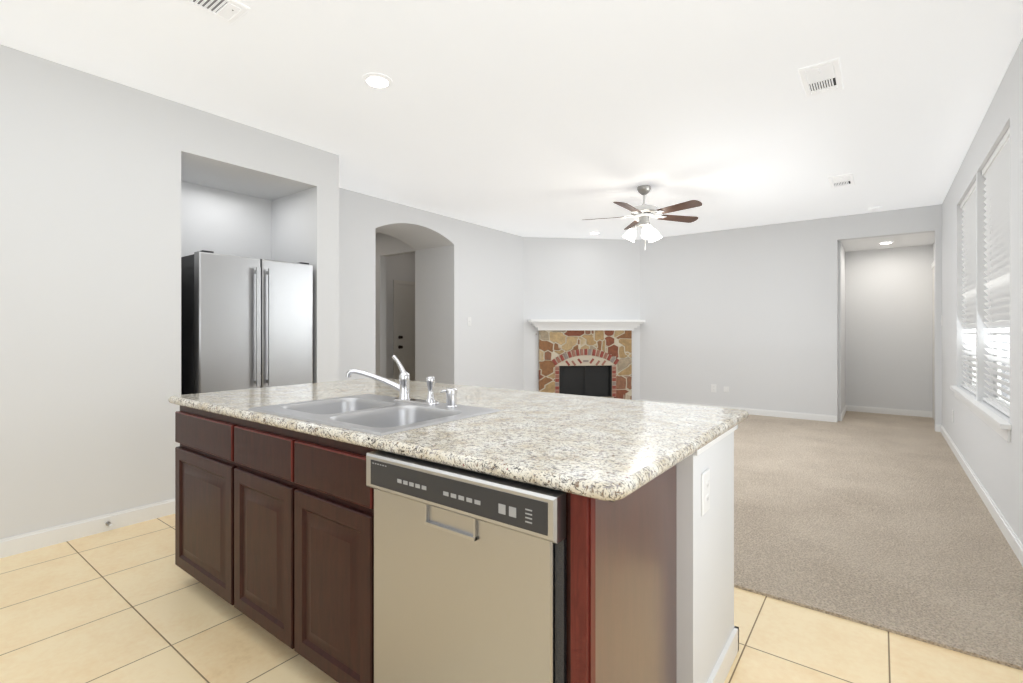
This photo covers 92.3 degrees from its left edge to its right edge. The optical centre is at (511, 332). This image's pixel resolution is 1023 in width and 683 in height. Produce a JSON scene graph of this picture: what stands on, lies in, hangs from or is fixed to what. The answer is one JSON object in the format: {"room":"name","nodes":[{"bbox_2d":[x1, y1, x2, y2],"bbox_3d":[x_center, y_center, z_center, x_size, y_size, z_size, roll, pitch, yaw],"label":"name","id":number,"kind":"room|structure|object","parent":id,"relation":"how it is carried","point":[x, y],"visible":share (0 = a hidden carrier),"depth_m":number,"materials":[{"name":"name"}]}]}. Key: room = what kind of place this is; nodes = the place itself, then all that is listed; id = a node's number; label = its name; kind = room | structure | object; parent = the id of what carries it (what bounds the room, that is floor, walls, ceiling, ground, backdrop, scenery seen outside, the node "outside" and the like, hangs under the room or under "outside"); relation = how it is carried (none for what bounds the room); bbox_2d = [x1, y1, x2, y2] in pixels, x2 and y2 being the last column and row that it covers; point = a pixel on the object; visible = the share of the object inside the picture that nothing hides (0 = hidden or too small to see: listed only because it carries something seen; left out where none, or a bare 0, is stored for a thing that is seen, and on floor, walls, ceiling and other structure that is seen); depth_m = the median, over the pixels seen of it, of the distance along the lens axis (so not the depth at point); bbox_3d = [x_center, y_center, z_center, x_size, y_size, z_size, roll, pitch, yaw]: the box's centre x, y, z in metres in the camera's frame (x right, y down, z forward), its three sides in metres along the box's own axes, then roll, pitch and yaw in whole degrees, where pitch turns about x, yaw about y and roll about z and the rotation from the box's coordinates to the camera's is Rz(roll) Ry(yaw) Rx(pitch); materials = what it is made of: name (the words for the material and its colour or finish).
{"room":"kitchen","nodes":[
{"label":"kitchen","id":0,"kind":"room"},
{"bbox_2d":[0,44,338,538],"bbox_3d":[-3.076,-0.169,2.876,0.868,2.738,4.111,0,0,37],"label":"wall","id":1,"kind":"structure","parent":0,"point":[118,201],"depth_m":3.00,"materials":[{"name":"white paint"}]},
{"bbox_2d":[106,521,113,527],"bbox_3d":[-2.412,1.155,2.950,0.075,0.024,0.024,0,0,37],"label":"doorstop","id":2,"kind":"object","parent":1,"relation":"attached to","point":[109,524],"visible":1,"depth_m":2.94,"materials":[{"name":"silver metal"}]},
{"bbox_2d":[376,233,414,378],"bbox_3d":[-2.330,-0.169,7.853,2.450,2.738,0.120,0,0,37],"label":"wall","id":3,"kind":"structure","parent":0,"point":[395,258],"depth_m":7.42,"materials":[{"name":"white paint"}]},
{"bbox_2d":[393,280,414,380],"bbox_3d":[-1.711,0.150,8.739,0.073,2.100,0.930,0,0,37],"label":"entry door","id":4,"kind":"structure","parent":3,"relation":"in","point":[404,322],"depth_m":8.57,"materials":[{"name":"white paint"}]},
{"bbox_2d":[339,187,523,389],"bbox_3d":[-0.849,-0.169,7.143,0.770,2.738,5.389,0,0,37],"label":"wall","id":5,"kind":"structure","parent":0,"point":[464,270],"depth_m":6.77,"materials":[{"name":"white paint"}]},
{"bbox_2d":[0,514,1022,682],"bbox_3d":[-2.677,1.240,2.436,8.794,0.080,4.285,0,0,37],"label":"floor","id":6,"kind":"structure","parent":0,"point":[134,603],"depth_m":1.94,"materials":[{"name":"beige tile"}]},
{"bbox_2d":[181,250,312,394],"bbox_3d":[-2.157,0.314,3.916,0.769,1.772,0.854,0,0,37],"label":"refrigerator","id":7,"kind":"object","parent":6,"relation":"on","point":[246,322],"visible":0.54,"depth_m":3.61,"materials":[{"name":"grey metal"}]},
{"bbox_2d":[172,403,738,682],"bbox_3d":[-0.406,0.772,2.109,2.326,0.856,1.121,0,0,37],"label":"kitchen island","id":8,"kind":"object","parent":6,"relation":"on","point":[373,528],"depth_m":1.42,"materials":[{"name":"brown wood"}]},
{"bbox_2d":[168,380,748,506],"bbox_3d":[-0.363,0.326,2.182,2.372,0.036,1.250,0,0,37],"label":"island countertop","id":9,"kind":"structure","parent":8,"relation":"on","point":[615,448],"depth_m":1.51,"materials":[{"name":"beige stone"}]},
{"bbox_2d":[248,395,503,434],"bbox_3d":[-0.547,0.396,1.945,0.832,0.190,0.577,0,0,37],"label":"sink","id":10,"kind":"object","parent":9,"relation":"in","point":[374,414],"depth_m":1.97,"materials":[{"name":"silver metal"}]},
{"bbox_2d":[344,355,459,406],"bbox_3d":[-0.474,0.201,2.093,0.547,0.199,0.171,0,0,37],"label":"faucet","id":11,"kind":"object","parent":9,"relation":"on","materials":[{"name":"silver metal"}]},
{"bbox_2d":[701,468,709,516],"bbox_3d":[0.611,0.500,1.542,0.008,0.130,0.078,0,0,37],"label":"receptacle","id":12,"kind":"object","parent":8,"relation":"attached to","point":[705,472],"depth_m":1.53,"materials":[{"name":"white plastic"}]},
{"bbox_2d":[0,0,1022,239],"bbox_3d":[0.011,-1.588,3.812,6.144,0.100,9.713,0,0,37],"label":"ceiling","id":13,"kind":"structure","parent":0,"point":[548,118],"depth_m":3.12,"materials":[{"name":"white paint"}]},
{"bbox_2d":[181,0,249,23],"bbox_3d":[-1.441,-1.532,2.218,0.194,0.012,0.420,0,0,37],"label":"ceiling vent","id":14,"kind":"object","parent":13,"relation":"in","point":[230,11],"visible":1,"depth_m":2.32,"materials":[{"name":"white metal"}]},
{"bbox_2d":[362,73,392,87],"bbox_3d":[-0.818,-1.532,2.997,0.180,0.012,0.180,0,0,37],"label":"recessed light","id":15,"kind":"object","parent":13,"relation":"in","point":[376,80],"visible":1,"depth_m":2.98,"materials":[{"name":"white"}]},
{"bbox_2d":[585,185,701,249],"bbox_3d":[1.370,-1.200,5.142,1.274,0.673,1.225,0,0,37],"label":"ceiling fan","id":16,"kind":"object","parent":13,"relation":"hanging from","point":[643,213],"visible":1,"depth_m":5.12,"materials":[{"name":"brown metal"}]},
{"bbox_2d":[798,58,843,97],"bbox_3d":[1.879,-1.528,2.976,0.202,0.020,0.423,0,0,37],"label":"ceiling vent","id":17,"kind":"object","parent":13,"relation":"in","point":[821,78],"visible":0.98,"depth_m":2.95,"materials":[{"name":"white metal"}]},
{"bbox_2d":[828,173,854,188],"bbox_3d":[3.346,-1.528,4.978,0.206,0.020,0.460,0,0,37],"label":"ceiling vent","id":18,"kind":"object","parent":13,"relation":"in","point":[839,181],"visible":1,"depth_m":4.94,"materials":[{"name":"white metal"}]},
{"bbox_2d":[868,206,881,210],"bbox_3d":[4.474,-1.522,6.048,0.132,0.032,0.132,0,0,37],"label":"smoke detector","id":19,"kind":"object","parent":13,"relation":"attached to","point":[876,208],"visible":1,"depth_m":6.01,"materials":[{"name":"white plastic"}]},
{"bbox_2d":[524,237,639,399],"bbox_3d":[1.153,-0.169,8.087,2.254,2.738,0.140,0,0,-7],"label":"wall","id":20,"kind":"structure","parent":0,"point":[575,278],"depth_m":8.01,"materials":[{"name":"white paint"}]},
{"bbox_2d":[640,204,941,424],"bbox_3d":[3.636,-0.169,7.088,4.114,2.738,0.120,0,0,37],"label":"wall","id":21,"kind":"structure","parent":0,"point":[812,316],"depth_m":7.12,"materials":[{"name":"white paint"}]},
{"bbox_2d":[711,384,715,391],"bbox_3d":[3.062,0.843,7.438,0.075,0.122,0.008,0,0,37],"label":"outlet","id":22,"kind":"object","parent":21,"relation":"attached to","point":[713,387],"visible":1,"depth_m":7.44,"materials":[{"name":"white plastic"}]},
{"bbox_2d":[734,411,1022,669],"bbox_3d":[1.692,1.234,6.053,6.144,0.092,6.745,0,0,37],"label":"floor","id":23,"kind":"structure","parent":0,"point":[886,522],"depth_m":2.90,"materials":[{"name":"beige carpet"}]},
{"bbox_2d":[528,319,645,399],"bbox_3d":[1.212,0.496,7.897,1.866,1.408,0.248,0,0,-7],"label":"fireplace","id":24,"kind":"object","parent":23,"relation":"on","point":[588,357],"visible":0.98,"depth_m":7.96,"materials":[{"name":"stone"}]},
{"bbox_2d":[841,232,934,251],"bbox_3d":[5.199,-1.280,6.815,1.445,0.100,1.317,0,0,37],"label":"ceiling","id":25,"kind":"structure","parent":0,"point":[919,239],"depth_m":6.71,"materials":[{"name":"white paint"}]},
{"bbox_2d":[878,241,892,243],"bbox_3d":[5.108,-1.224,6.700,0.170,0.012,0.170,0,0,37],"label":"recessed light","id":26,"kind":"object","parent":25,"relation":"in","point":[887,242],"visible":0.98,"depth_m":6.67,"materials":[{"name":"white"}]},
{"bbox_2d":[933,37,1022,544],"bbox_3d":[2.796,-0.169,2.622,0.140,2.738,10.750,0,0,37],"label":"wall","id":27,"kind":"structure","parent":0,"point":[993,458],"depth_m":3.24,"materials":[{"name":"white paint"}]},
{"bbox_2d":[0,399,1022,565],"bbox_3d":[0.326,1.151,4.399,5.944,0.097,10.630,0,0,37],"label":"baseboard","id":28,"kind":"structure","parent":27,"relation":"attached to","point":[21,543],"depth_m":3.06,"materials":[{"name":"white wood"}]},
{"bbox_2d":[931,260,934,420],"bbox_3d":[5.637,0.120,6.541,0.016,2.160,0.830,0,0,37],"label":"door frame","id":29,"kind":"structure","parent":27,"relation":"attached to","point":[933,338],"depth_m":6.73,"materials":[{"name":"white wood"}]},
{"bbox_2d":[950,171,1011,441],"bbox_3d":[3.608,-0.305,3.751,0.175,1.850,2.519,0,0,37],"label":"window","id":30,"kind":"structure","parent":27,"relation":"in","point":[1000,426],"depth_m":3.73,"materials":[{"name":"white"}]},
{"bbox_2d":[960,127,1009,416],"bbox_3d":[3.611,-0.360,3.749,0.058,1.736,2.395,0,0,37],"label":"window blinds","id":31,"kind":"object","parent":30,"relation":"attached to","point":[996,172],"visible":0.73,"depth_m":3.46,"materials":[{"name":"white plastic"}]}
]}

